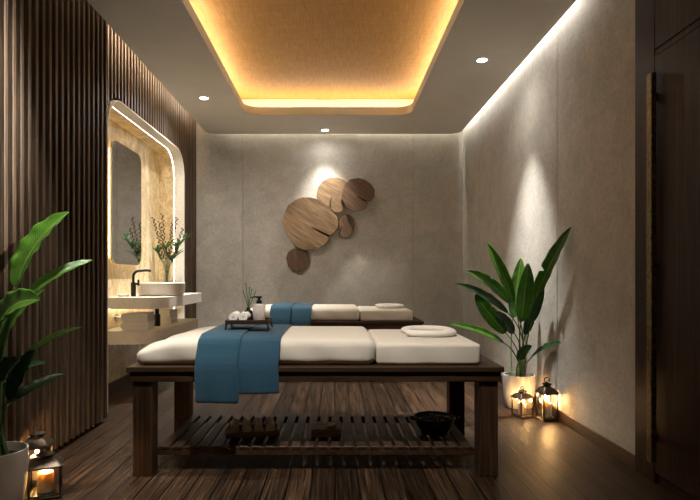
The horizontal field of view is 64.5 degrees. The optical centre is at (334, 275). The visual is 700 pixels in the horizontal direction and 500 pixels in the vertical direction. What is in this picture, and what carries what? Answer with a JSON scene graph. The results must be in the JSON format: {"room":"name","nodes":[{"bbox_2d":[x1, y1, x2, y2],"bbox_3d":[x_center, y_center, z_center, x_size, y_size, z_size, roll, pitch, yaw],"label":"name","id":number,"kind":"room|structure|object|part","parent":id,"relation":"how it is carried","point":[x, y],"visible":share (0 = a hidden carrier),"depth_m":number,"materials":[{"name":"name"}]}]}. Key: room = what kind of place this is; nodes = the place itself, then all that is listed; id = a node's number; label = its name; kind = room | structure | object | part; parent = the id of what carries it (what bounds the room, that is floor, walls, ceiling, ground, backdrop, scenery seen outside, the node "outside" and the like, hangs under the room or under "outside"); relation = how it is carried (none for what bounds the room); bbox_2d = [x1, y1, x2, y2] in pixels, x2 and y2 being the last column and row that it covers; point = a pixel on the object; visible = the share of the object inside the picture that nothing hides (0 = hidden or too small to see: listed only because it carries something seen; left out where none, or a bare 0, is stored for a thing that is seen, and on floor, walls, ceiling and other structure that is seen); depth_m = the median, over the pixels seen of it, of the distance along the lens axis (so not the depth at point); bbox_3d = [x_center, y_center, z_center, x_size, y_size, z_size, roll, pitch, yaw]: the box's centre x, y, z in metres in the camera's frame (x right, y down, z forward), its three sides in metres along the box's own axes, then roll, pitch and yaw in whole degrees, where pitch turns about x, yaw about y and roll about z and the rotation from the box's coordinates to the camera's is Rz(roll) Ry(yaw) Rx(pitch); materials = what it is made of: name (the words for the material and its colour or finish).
{"room":"spa massage room","nodes":[
{"label":"spa massage room","id":0,"kind":"room"},
{"bbox_2d":[0,0,195,459],"bbox_3d":[-2.015,-0.620,3.080,0.570,3.450,8.760,0,0,0],"label":"wall","id":1,"kind":"structure","parent":0,"point":[71,87],"depth_m":3.73,"materials":[{"name":"brown wood"}]},
{"bbox_3d":[-1.755,-0.632,1.484,0.050,3.415,5.467,0,0,0],"label":"slat panel","id":2,"kind":"part","parent":1,"relation":"part of","materials":[{"name":"brown wood"}]},
{"bbox_2d":[114,314,119,320],"bbox_3d":[-2.087,0.405,5.420,0.125,0.070,0.070,0,0,0],"label":"water valve","id":3,"kind":"object","parent":1,"relation":"attached to","point":[116,317],"visible":0.49,"depth_m":5.41,"materials":[{"name":"metal"}]},
{"bbox_2d":[108,374,129,392],"bbox_3d":[-2.143,1.062,5.640,0.014,0.085,2.300,0,0,0],"label":"baseboard","id":4,"kind":"structure","parent":1,"relation":"attached to","point":[125,379],"depth_m":5.46,"materials":[{"name":"brown wood"}]},
{"bbox_2d":[110,141,140,264],"bbox_3d":[-2.121,-0.705,5.593,0.058,1.180,0.785,0,0,0],"label":"mirror","id":5,"kind":"object","parent":1,"relation":"attached to","point":[125,164],"visible":1,"depth_m":5.53,"materials":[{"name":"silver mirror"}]},
{"bbox_3d":[-1.887,-0.618,5.835,0.055,3.445,3.202,0,0,0],"label":"slat panel","id":6,"kind":"part","parent":1,"relation":"part of","materials":[{"name":"brown wood"}]},
{"bbox_2d":[108,318,197,344],"bbox_3d":[-1.885,0.565,5.825,0.530,0.120,1.550,0,0,0],"label":"shelf","id":7,"kind":"object","parent":1,"relation":"attached to","point":[116,336],"visible":0.84,"depth_m":5.14,"materials":[{"name":"beige wood"}]},
{"bbox_2d":[120,320,154,329],"bbox_3d":[-1.877,0.466,5.278,0.256,0.077,0.240,0,0,-6],"label":"folded towel","id":8,"kind":"object","parent":7,"relation":"on","point":[148,325],"visible":0.91,"depth_m":5.16,"materials":[{"name":"beige fabric"}]},
{"bbox_2d":[120,312,153,321],"bbox_3d":[-1.883,0.388,5.284,0.246,0.077,0.230,0,0,-3],"label":"folded towel","id":9,"kind":"object","parent":8,"relation":"on","point":[131,316],"visible":1,"depth_m":5.17,"materials":[{"name":"beige fabric"}]},
{"bbox_2d":[154,309,159,325],"bbox_3d":[-1.800,0.406,5.600,0.068,0.198,0.068,0,0,0],"label":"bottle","id":10,"kind":"object","parent":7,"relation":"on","point":[156,315],"visible":0.8,"depth_m":5.58,"materials":[{"name":"black plastic"}]},
{"bbox_2d":[160,315,177,322],"bbox_3d":[-1.866,0.469,6.030,0.237,0.071,0.240,0,0,0],"label":"folded towel","id":11,"kind":"object","parent":7,"relation":"on","point":[163,319],"visible":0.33,"depth_m":5.91,"materials":[{"name":"beige fabric"}]},
{"bbox_2d":[150,309,176,315],"bbox_3d":[-1.868,0.398,6.031,0.227,0.069,0.230,0,0,3],"label":"folded towel","id":12,"kind":"object","parent":11,"relation":"on","point":[163,312],"visible":0.58,"depth_m":5.92,"materials":[{"name":"beige fabric"}]},
{"bbox_2d":[108,293,200,308],"bbox_3d":[-1.865,0.257,5.850,0.570,0.113,1.500,0,0,0],"label":"countertop","id":13,"kind":"structure","parent":1,"relation":"attached to","point":[138,302],"depth_m":5.15,"materials":[{"name":"stone"}]},
{"bbox_2d":[118,294,129,296],"bbox_3d":[-2.045,0.189,5.360,0.112,0.022,0.112,0,0,0],"label":"soap dish","id":14,"kind":"object","parent":13,"relation":"on","point":[119,295],"visible":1,"depth_m":5.33,"materials":[{"name":"ceramic"}]},
{"bbox_2d":[131,269,150,296],"bbox_3d":[-1.901,0.066,5.434,0.192,0.269,0.048,0,0,-28],"label":"faucet","id":15,"kind":"object","parent":13,"relation":"on","point":[133,283],"visible":1,"depth_m":5.39,"materials":[{"name":"black metal"}]},
{"bbox_3d":[-1.898,0.001,5.440,0.181,0.139,0.029,0,0,-32],"label":"spout","id":16,"kind":"part","parent":15,"relation":"part of","materials":[{"name":"black metal"}]},
{"bbox_2d":[137,282,184,295],"bbox_3d":[-1.775,0.134,5.660,0.476,0.132,0.476,0,0,0],"label":"basin","id":17,"kind":"object","parent":13,"relation":"in","point":[149,288],"visible":0.94,"depth_m":5.46,"materials":[{"name":"ceramic"}]},
{"bbox_3d":[-1.960,0.015,6.450,0.090,0.370,0.090,0,0,0],"label":"vase","id":18,"kind":"object","parent":13,"relation":"on","visible":0},
{"bbox_2d":[152,245,166,281],"bbox_3d":[-2.003,-0.087,6.458,0.244,0.545,0.261,0,0,0],"label":"stem","id":19,"kind":"object","parent":18,"relation":"in","point":[158,248],"visible":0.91,"depth_m":6.45,"materials":[{"name":"green plant"}]},
{"bbox_2d":[151,217,167,281],"bbox_3d":[-2.033,-0.250,6.441,0.194,0.871,0.042,0,0,-10],"label":"twig","id":20,"kind":"object","parent":18,"relation":"in","point":[151,217],"visible":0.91,"depth_m":6.43,"materials":[{"name":"brown plant"}]},
{"bbox_2d":[157,221,167,279],"bbox_3d":[-2.008,-0.230,6.468,0.145,0.831,0.042,0,0,26],"label":"twig","id":21,"kind":"object","parent":18,"relation":"in","point":[157,221],"visible":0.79,"depth_m":6.47,"materials":[{"name":"brown plant"}]},
{"bbox_2d":[160,213,167,278],"bbox_3d":[-1.980,-0.271,6.430,0.040,0.911,0.092,0,0,45],"label":"twig","id":22,"kind":"object","parent":18,"relation":"in","point":[161,213],"visible":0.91,"depth_m":6.42,"materials":[{"name":"brown plant"}]},
{"bbox_2d":[158,238,175,280],"bbox_3d":[-1.919,-0.126,6.434,0.223,0.622,0.289,0,0,0],"label":"stem","id":23,"kind":"object","parent":18,"relation":"in","point":[168,242],"visible":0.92,"depth_m":6.39,"materials":[{"name":"green plant"}]},
{"bbox_2d":[165,222,173,280],"bbox_3d":[-1.934,-0.220,6.459,0.100,0.811,0.039,0,0,-18],"label":"twig","id":24,"kind":"object","parent":18,"relation":"in","point":[171,222],"visible":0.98,"depth_m":6.46,"materials":[{"name":"brown plant"}]},
{"bbox_2d":[165,217,177,281],"bbox_3d":[-1.902,-0.250,6.439,0.162,0.871,0.044,0,0,17],"label":"twig","id":25,"kind":"object","parent":18,"relation":"in","point":[175,217],"visible":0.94,"depth_m":6.43,"materials":[{"name":"brown plant"}]},
{"bbox_2d":[164,247,182,270],"bbox_3d":[-1.888,-0.087,6.484,0.240,0.545,0.276,0,0,-16],"label":"stem","id":26,"kind":"object","parent":18,"relation":"in","point":[175,253],"visible":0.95,"depth_m":6.45,"materials":[{"name":"green plant"}]},
{"bbox_2d":[168,228,183,272],"bbox_3d":[-1.876,-0.190,6.469,0.217,0.751,0.040,0,0,-12],"label":"twig","id":27,"kind":"object","parent":18,"relation":"in","point":[181,228],"visible":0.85,"depth_m":6.47,"materials":[{"name":"plant"}]},
{"bbox_2d":[168,233,191,269],"bbox_3d":[-1.813,-0.164,6.476,0.274,0.700,0.288,0,0,42],"label":"stem","id":28,"kind":"object","parent":18,"relation":"in","point":[175,245],"visible":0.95,"depth_m":6.43,"materials":[{"name":"green plant"}]},
{"bbox_2d":[196,122,462,335],"bbox_3d":[-0.240,-0.620,7.520,4.120,3.450,0.120,0,0,0],"label":"wall","id":29,"kind":"structure","parent":0,"point":[405,247],"depth_m":7.46,"materials":[{"name":"beige paint"}]},
{"bbox_2d":[283,177,374,271],"bbox_3d":[-0.080,-0.688,7.408,1.219,1.268,0.104,0,0,0],"label":"wall art","id":30,"kind":"object","parent":29,"relation":"attached to","point":[309,222],"visible":1,"depth_m":7.37,"materials":[{"name":"brown wood"}]},
{"bbox_2d":[87,0,575,133],"bbox_3d":[-0.230,-2.160,3.090,4.140,0.530,8.980,0,0,0],"label":"ceiling","id":31,"kind":"structure","parent":0,"point":[263,66],"depth_m":5.16,"materials":[{"name":"paint"}]},
{"bbox_2d":[198,96,209,99],"bbox_3d":[-1.395,-1.894,5.900,0.124,0.010,0.124,0,0,0],"label":"recessed light","id":32,"kind":"object","parent":31,"relation":"in","point":[200,97],"visible":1,"depth_m":5.90,"materials":[{"name":"white paint"}]},
{"bbox_3d":[-0.080,-2.185,3.860,2.500,0.030,5.880,0,0,0],"label":"gold panel","id":33,"kind":"part","parent":31,"relation":"part of","materials":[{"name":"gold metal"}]},
{"bbox_2d":[475,57,488,62],"bbox_3d":[1.290,-1.894,4.860,0.124,0.010,0.124,0,0,0],"label":"recessed light","id":34,"kind":"object","parent":31,"relation":"in","point":[482,59],"visible":1,"depth_m":4.86,"materials":[{"name":"white paint"}]},
{"bbox_2d":[24,382,682,499],"bbox_3d":[-0.225,1.155,3.080,4.350,0.100,8.960,0,0,0],"label":"floor","id":35,"kind":"structure","parent":0,"point":[538,459],"depth_m":3.21,"materials":[{"name":"brown wood"}]},
{"bbox_2d":[25,424,54,486],"bbox_3d":[-1.597,0.949,2.970,0.148,0.311,0.148,0,0,-17],"label":"lantern","id":36,"kind":"object","parent":35,"relation":"on","point":[37,440],"visible":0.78,"depth_m":2.94,"materials":[{"name":"metal"}]},
{"bbox_2d":[30,450,40,480],"bbox_3d":[-1.597,0.997,2.970,0.068,0.175,0.068,0,0,0],"label":"candle","id":37,"kind":"object","parent":36,"relation":"in","point":[34,473],"visible":0.34,"depth_m":2.94,"materials":[{"name":"wax"}]},
{"bbox_2d":[27,446,63,499],"bbox_3d":[-1.463,0.982,2.800,0.165,0.247,0.165,0,0,-24],"label":"lantern","id":38,"kind":"object","parent":35,"relation":"on","point":[44,460],"visible":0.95,"depth_m":2.76,"materials":[{"name":"metal"}]},
{"bbox_3d":[-1.498,1.023,2.709,0.010,0.140,0.010,0,0,-24],"label":"post","id":39,"kind":"part","parent":38,"relation":"part of","materials":[{"name":"metal"}]},
{"bbox_3d":[-1.554,1.023,2.835,0.010,0.140,0.010,0,0,-24],"label":"post","id":40,"kind":"part","parent":38,"relation":"part of","materials":[{"name":"metal"}]},
{"bbox_2d":[37,469,53,492],"bbox_3d":[-1.463,1.010,2.800,0.075,0.149,0.075,0,0,0],"label":"candle","id":41,"kind":"object","parent":38,"relation":"in","point":[45,478],"visible":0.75,"depth_m":2.77,"materials":[{"name":"wax"}]},
{"bbox_3d":[-1.372,1.023,2.765,0.010,0.140,0.010,0,0,-24],"label":"post","id":42,"kind":"part","parent":38,"relation":"part of","materials":[{"name":"metal"}]},
{"bbox_2d":[0,212,91,499],"bbox_3d":[-1.507,0.384,2.575,0.436,1.442,0.750,0,0,0],"label":"potted plant","id":43,"kind":"object","parent":35,"relation":"on","point":[14,455],"visible":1,"depth_m":2.65,"materials":[{"name":"green plant"}]},
{"bbox_3d":[-1.595,0.963,2.620,0.260,0.285,0.260,0,0,0],"label":"pot","id":44,"kind":"part","parent":43,"relation":"part of","materials":[{"name":"white ceramic"}]},
{"bbox_2d":[126,355,503,475],"bbox_3d":[-0.108,0.800,3.495,2.065,0.609,0.950,0,0,0],"label":"massage table","id":45,"kind":"object","parent":35,"relation":"on","point":[486,375],"visible":0.76,"depth_m":3.13,"materials":[{"name":"brown wood"}]},
{"bbox_3d":[-1.062,0.842,3.103,0.106,0.526,0.106,0,0,0],"label":"leg","id":46,"kind":"part","parent":45,"relation":"part of","materials":[{"name":"brown wood"}]},
{"bbox_3d":[-1.062,0.842,3.887,0.106,0.526,0.106,0,0,0],"label":"leg","id":47,"kind":"part","parent":45,"relation":"part of","materials":[{"name":"brown wood"}]},
{"bbox_2d":[226,423,279,438],"bbox_3d":[-0.505,0.948,3.400,0.320,0.030,0.200,0,0,-9],"label":"wooden tray","id":48,"kind":"object","parent":45,"relation":"on","point":[264,433],"visible":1,"depth_m":3.31,"materials":[{"name":"brown wood"}]},
{"bbox_2d":[230,418,238,432],"bbox_3d":[-0.613,0.920,3.383,0.055,0.058,0.165,0,0,-9],"label":"rolled towel","id":49,"kind":"object","parent":48,"relation":"on","point":[234,424],"visible":1,"depth_m":3.31,"materials":[{"name":"brown fabric"}]},
{"bbox_2d":[242,418,250,431],"bbox_3d":[-0.542,0.920,3.394,0.055,0.058,0.165,0,0,-9],"label":"rolled towel","id":50,"kind":"object","parent":48,"relation":"on","point":[246,423],"visible":1,"depth_m":3.33,"materials":[{"name":"brown fabric"}]},
{"bbox_2d":[254,418,262,431],"bbox_3d":[-0.471,0.920,3.405,0.055,0.058,0.165,0,0,-9],"label":"rolled towel","id":51,"kind":"object","parent":48,"relation":"on","point":[258,423],"visible":1,"depth_m":3.33,"materials":[{"name":"brown fabric"}]},
{"bbox_2d":[265,417,274,430],"bbox_3d":[-0.400,0.920,3.417,0.055,0.058,0.165,0,0,-9],"label":"rolled towel","id":52,"kind":"object","parent":48,"relation":"on","point":[269,422],"visible":0.99,"depth_m":3.35,"materials":[{"name":"brown fabric"}]},
{"bbox_2d":[137,326,480,364],"bbox_3d":[-0.148,0.420,3.495,1.920,0.150,0.866,0,0,0],"label":"mattress","id":53,"kind":"object","parent":45,"relation":"on","point":[299,344],"visible":0.73,"depth_m":3.07,"materials":[{"name":"white fabric"}]},
{"bbox_2d":[194,324,291,403],"bbox_3d":[-0.527,0.504,3.486,0.464,0.366,1.023,0,0,0],"label":"throw","id":54,"kind":"object","parent":53,"relation":"on","point":[233,361],"visible":0.88,"depth_m":3.00,"materials":[{"name":"teal fabric"}]},
{"bbox_2d":[225,318,272,329],"bbox_3d":[-0.525,0.293,3.400,0.268,0.061,0.204,0,0,0],"label":"tray","id":55,"kind":"object","parent":54,"relation":"on","point":[267,321],"visible":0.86,"depth_m":3.30,"materials":[{"name":"brown wood"}]},
{"bbox_2d":[229,311,240,319],"bbox_3d":[-0.613,0.248,3.395,0.052,0.056,0.160,0,0,-2],"label":"rolled towel","id":56,"kind":"object","parent":55,"relation":"on","point":[235,315],"visible":0.95,"depth_m":3.32,"materials":[{"name":"white fabric"}]},
{"bbox_2d":[239,312,250,319],"bbox_3d":[-0.549,0.248,3.370,0.052,0.056,0.110,0,0,2],"label":"rolled towel","id":57,"kind":"object","parent":55,"relation":"on","point":[245,315],"visible":0.99,"depth_m":3.32,"materials":[{"name":"white fabric"}]},
{"bbox_2d":[243,284,255,319],"bbox_3d":[-0.533,0.156,3.465,0.076,0.240,0.058,0,0,-31],"label":"reed diffuser","id":58,"kind":"object","parent":55,"relation":"on","point":[248,300],"visible":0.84,"depth_m":3.45,"materials":[{"name":"plant"}]},
{"bbox_2d":[244,307,252,319],"bbox_3d":[-0.541,0.236,3.461,0.058,0.080,0.058,0,0,0],"label":"jar","id":59,"kind":"object","parent":58,"relation":"attached to","point":[247,308],"depth_m":3.44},
{"bbox_2d":[250,296,264,319],"bbox_3d":[-0.467,0.200,3.408,0.079,0.153,0.078,0,0,44],"label":"soap dispenser","id":60,"kind":"object","parent":55,"relation":"on","point":[258,308],"visible":0.84,"depth_m":3.38,"materials":[{"name":"white ceramic"}]},
{"bbox_2d":[253,304,264,319],"bbox_3d":[-0.467,0.223,3.408,0.078,0.106,0.078,0,0,0],"label":"bottle","id":61,"kind":"object","parent":60,"relation":"attached to","point":[258,309],"depth_m":3.37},
{"bbox_2d":[401,325,455,336],"bbox_3d":[0.603,0.355,3.580,0.340,0.042,0.426,0,0,0],"label":"rolled towel","id":62,"kind":"object","parent":53,"relation":"on","point":[415,330],"visible":1,"depth_m":3.41,"materials":[{"name":"white fabric"}]},
{"bbox_2d":[157,414,474,454],"bbox_3d":[-0.108,0.989,3.495,1.945,0.052,0.726,0,0,0],"label":"shelf","id":63,"kind":"object","parent":45,"relation":"attached to","point":[184,421],"depth_m":3.26,"materials":[{"name":"brown wood"}]},
{"bbox_2d":[311,421,341,436],"bbox_3d":[-0.052,0.939,3.400,0.184,0.047,0.204,0,0,0],"label":"wooden box","id":64,"kind":"object","parent":45,"relation":"on","point":[318,428],"visible":0.98,"depth_m":3.31,"materials":[{"name":"brown wood"}]},
{"bbox_3d":[-0.052,0.922,3.400,0.184,0.013,0.204,0,0,0],"label":"lid","id":65,"kind":"part","parent":64,"relation":"part of","materials":[{"name":"brown wood"}]},
{"bbox_2d":[327,423,335,426],"bbox_3d":[-0.020,0.905,3.370,0.056,0.019,0.056,0,0,0],"label":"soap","id":66,"kind":"object","parent":64,"relation":"on","point":[328,424],"visible":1,"depth_m":3.35,"materials":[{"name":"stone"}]},
{"bbox_2d":[409,411,459,436],"bbox_3d":[0.610,0.910,3.400,0.256,0.104,0.256,0,0,45],"label":"bowl","id":67,"kind":"object","parent":45,"relation":"on","point":[427,427],"visible":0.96,"depth_m":3.32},
{"bbox_3d":[0.846,0.842,3.887,0.106,0.526,0.106,0,0,0],"label":"leg","id":68,"kind":"part","parent":45,"relation":"part of","materials":[{"name":"brown wood"}]},
{"bbox_3d":[0.846,0.842,3.103,0.106,0.526,0.106,0,0,0],"label":"leg","id":69,"kind":"part","parent":45,"relation":"part of","materials":[{"name":"brown wood"}]},
{"bbox_2d":[311,316,423,328],"bbox_3d":[-0.063,0.800,6.505,2.065,0.609,0.950,0,0,0],"label":"massage table","id":70,"kind":"object","parent":35,"relation":"on","point":[367,324],"visible":0.09,"depth_m":6.04,"materials":[{"name":"brown wood"}]},
{"bbox_2d":[242,304,412,320],"bbox_3d":[-0.103,0.420,6.505,1.920,0.150,0.866,0,0,0],"label":"mattress","id":71,"kind":"object","parent":70,"relation":"on","point":[320,312],"visible":0.67,"depth_m":6.08,"materials":[{"name":"white fabric"}]},
{"bbox_2d":[269,302,313,325],"bbox_3d":[-0.482,0.504,6.496,0.464,0.366,1.023,0,0,0],"label":"throw","id":72,"kind":"object","parent":71,"relation":"on","point":[293,313],"visible":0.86,"depth_m":6.03,"materials":[{"name":"teal fabric"}]},
{"bbox_2d":[375,303,403,307],"bbox_3d":[0.648,0.355,6.590,0.340,0.042,0.426,0,0,0],"label":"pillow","id":73,"kind":"object","parent":71,"relation":"on","point":[382,305],"visible":0.99,"depth_m":6.42,"materials":[{"name":"white fabric"}]},
{"bbox_2d":[450,227,570,408],"bbox_3d":[1.284,0.377,4.480,0.846,1.455,1.040,0,0,0],"label":"potted plant","id":74,"kind":"object","parent":35,"relation":"on","point":[524,296],"visible":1,"depth_m":4.50,"materials":[{"name":"green plant"}]},
{"bbox_3d":[1.553,0.968,4.680,0.264,0.275,0.264,0,0,0],"label":"pot","id":75,"kind":"part","parent":74,"relation":"part of","materials":[{"name":"white ceramic"}]},
{"bbox_2d":[510,386,533,417],"bbox_3d":[1.478,0.987,4.370,0.134,0.237,0.134,0,0,-20],"label":"lantern","id":76,"kind":"object","parent":35,"relation":"on","point":[521,395],"visible":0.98,"depth_m":4.33,"materials":[{"name":"metal"}]},
{"bbox_3d":[1.407,1.026,4.403,0.010,0.134,0.010,0,0,-20],"label":"post","id":77,"kind":"part","parent":76,"relation":"part of","materials":[{"name":"metal"}]},
{"bbox_2d":[518,401,523,414],"bbox_3d":[1.464,1.012,4.358,0.044,0.145,0.044,0,0,0],"label":"candle","id":78,"kind":"object","parent":76,"relation":"on","point":[519,401],"visible":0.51,"depth_m":4.34,"materials":[{"name":"wax"}]},
{"bbox_3d":[1.445,1.026,4.300,0.010,0.134,0.010,0,0,-20],"label":"post","id":79,"kind":"part","parent":76,"relation":"part of","materials":[{"name":"metal"}]},
{"bbox_3d":[1.548,1.026,4.337,0.010,0.134,0.010,0,0,-20],"label":"post","id":80,"kind":"part","parent":76,"relation":"part of","materials":[{"name":"metal"}]},
{"bbox_2d":[535,377,558,421],"bbox_3d":[1.634,0.942,4.270,0.136,0.326,0.136,0,0,-7],"label":"lantern","id":81,"kind":"object","parent":35,"relation":"on","point":[546,389],"visible":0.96,"depth_m":4.22,"materials":[{"name":"metal"}]},
{"bbox_3d":[1.585,0.998,4.208,0.010,0.190,0.010,0,0,-7],"label":"post","id":82,"kind":"part","parent":81,"relation":"part of","materials":[{"name":"black metal"}]},
{"bbox_2d":[542,395,547,417],"bbox_3d":[1.617,0.994,4.262,0.045,0.181,0.045,0,0,0],"label":"candle","id":83,"kind":"object","parent":81,"relation":"on","point":[546,401],"visible":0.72,"depth_m":4.24,"materials":[{"name":"wax"}]},
{"bbox_2d":[548,397,551,416],"bbox_3d":[1.652,1.007,4.284,0.045,0.155,0.045,0,0,0],"label":"candle","id":84,"kind":"object","parent":81,"relation":"on","point":[549,403],"visible":0.82,"depth_m":4.26,"materials":[{"name":"wax"}]},
{"bbox_3d":[1.696,0.998,4.221,0.010,0.190,0.010,0,0,-7],"label":"post","id":85,"kind":"part","parent":81,"relation":"part of","materials":[{"name":"metal"}]},
{"bbox_2d":[635,0,699,499],"bbox_3d":[1.779,-0.393,0.990,0.242,2.995,4.300,0,0,0],"label":"door","id":86,"kind":"structure","parent":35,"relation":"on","point":[667,32],"depth_m":2.82,"materials":[{"name":"brown wood"}]},
{"bbox_3d":[1.680,-0.044,2.928,0.044,2.052,0.048,0,0,0],"label":"handle","id":87,"kind":"part","parent":86,"relation":"part of","materials":[{"name":"brown metal"}]},
{"bbox_3d":[1.711,-1.545,2.443,0.022,0.680,1.006,0,0,0],"label":"door","id":88,"kind":"part","parent":86,"relation":"part of","materials":[{"name":"brown wood"}]},
{"bbox_3d":[1.711,-0.060,2.443,0.022,2.210,1.006,0,0,0],"label":"door","id":89,"kind":"part","parent":86,"relation":"part of","materials":[{"name":"brown wood"}]},
{"bbox_2d":[463,0,634,454],"bbox_3d":[1.780,-0.620,5.300,0.120,3.450,4.320,0,0,0],"label":"wall","id":90,"kind":"structure","parent":0,"point":[551,152],"depth_m":4.03,"materials":[{"name":"beige paint"}]},
{"bbox_2d":[500,375,634,469],"bbox_3d":[1.714,1.065,5.293,0.013,0.080,4.307,0,0,0],"label":"baseboard","id":91,"kind":"structure","parent":90,"relation":"attached to","point":[617,451],"depth_m":3.64,"materials":[{"name":"brown wood"}]}
]}

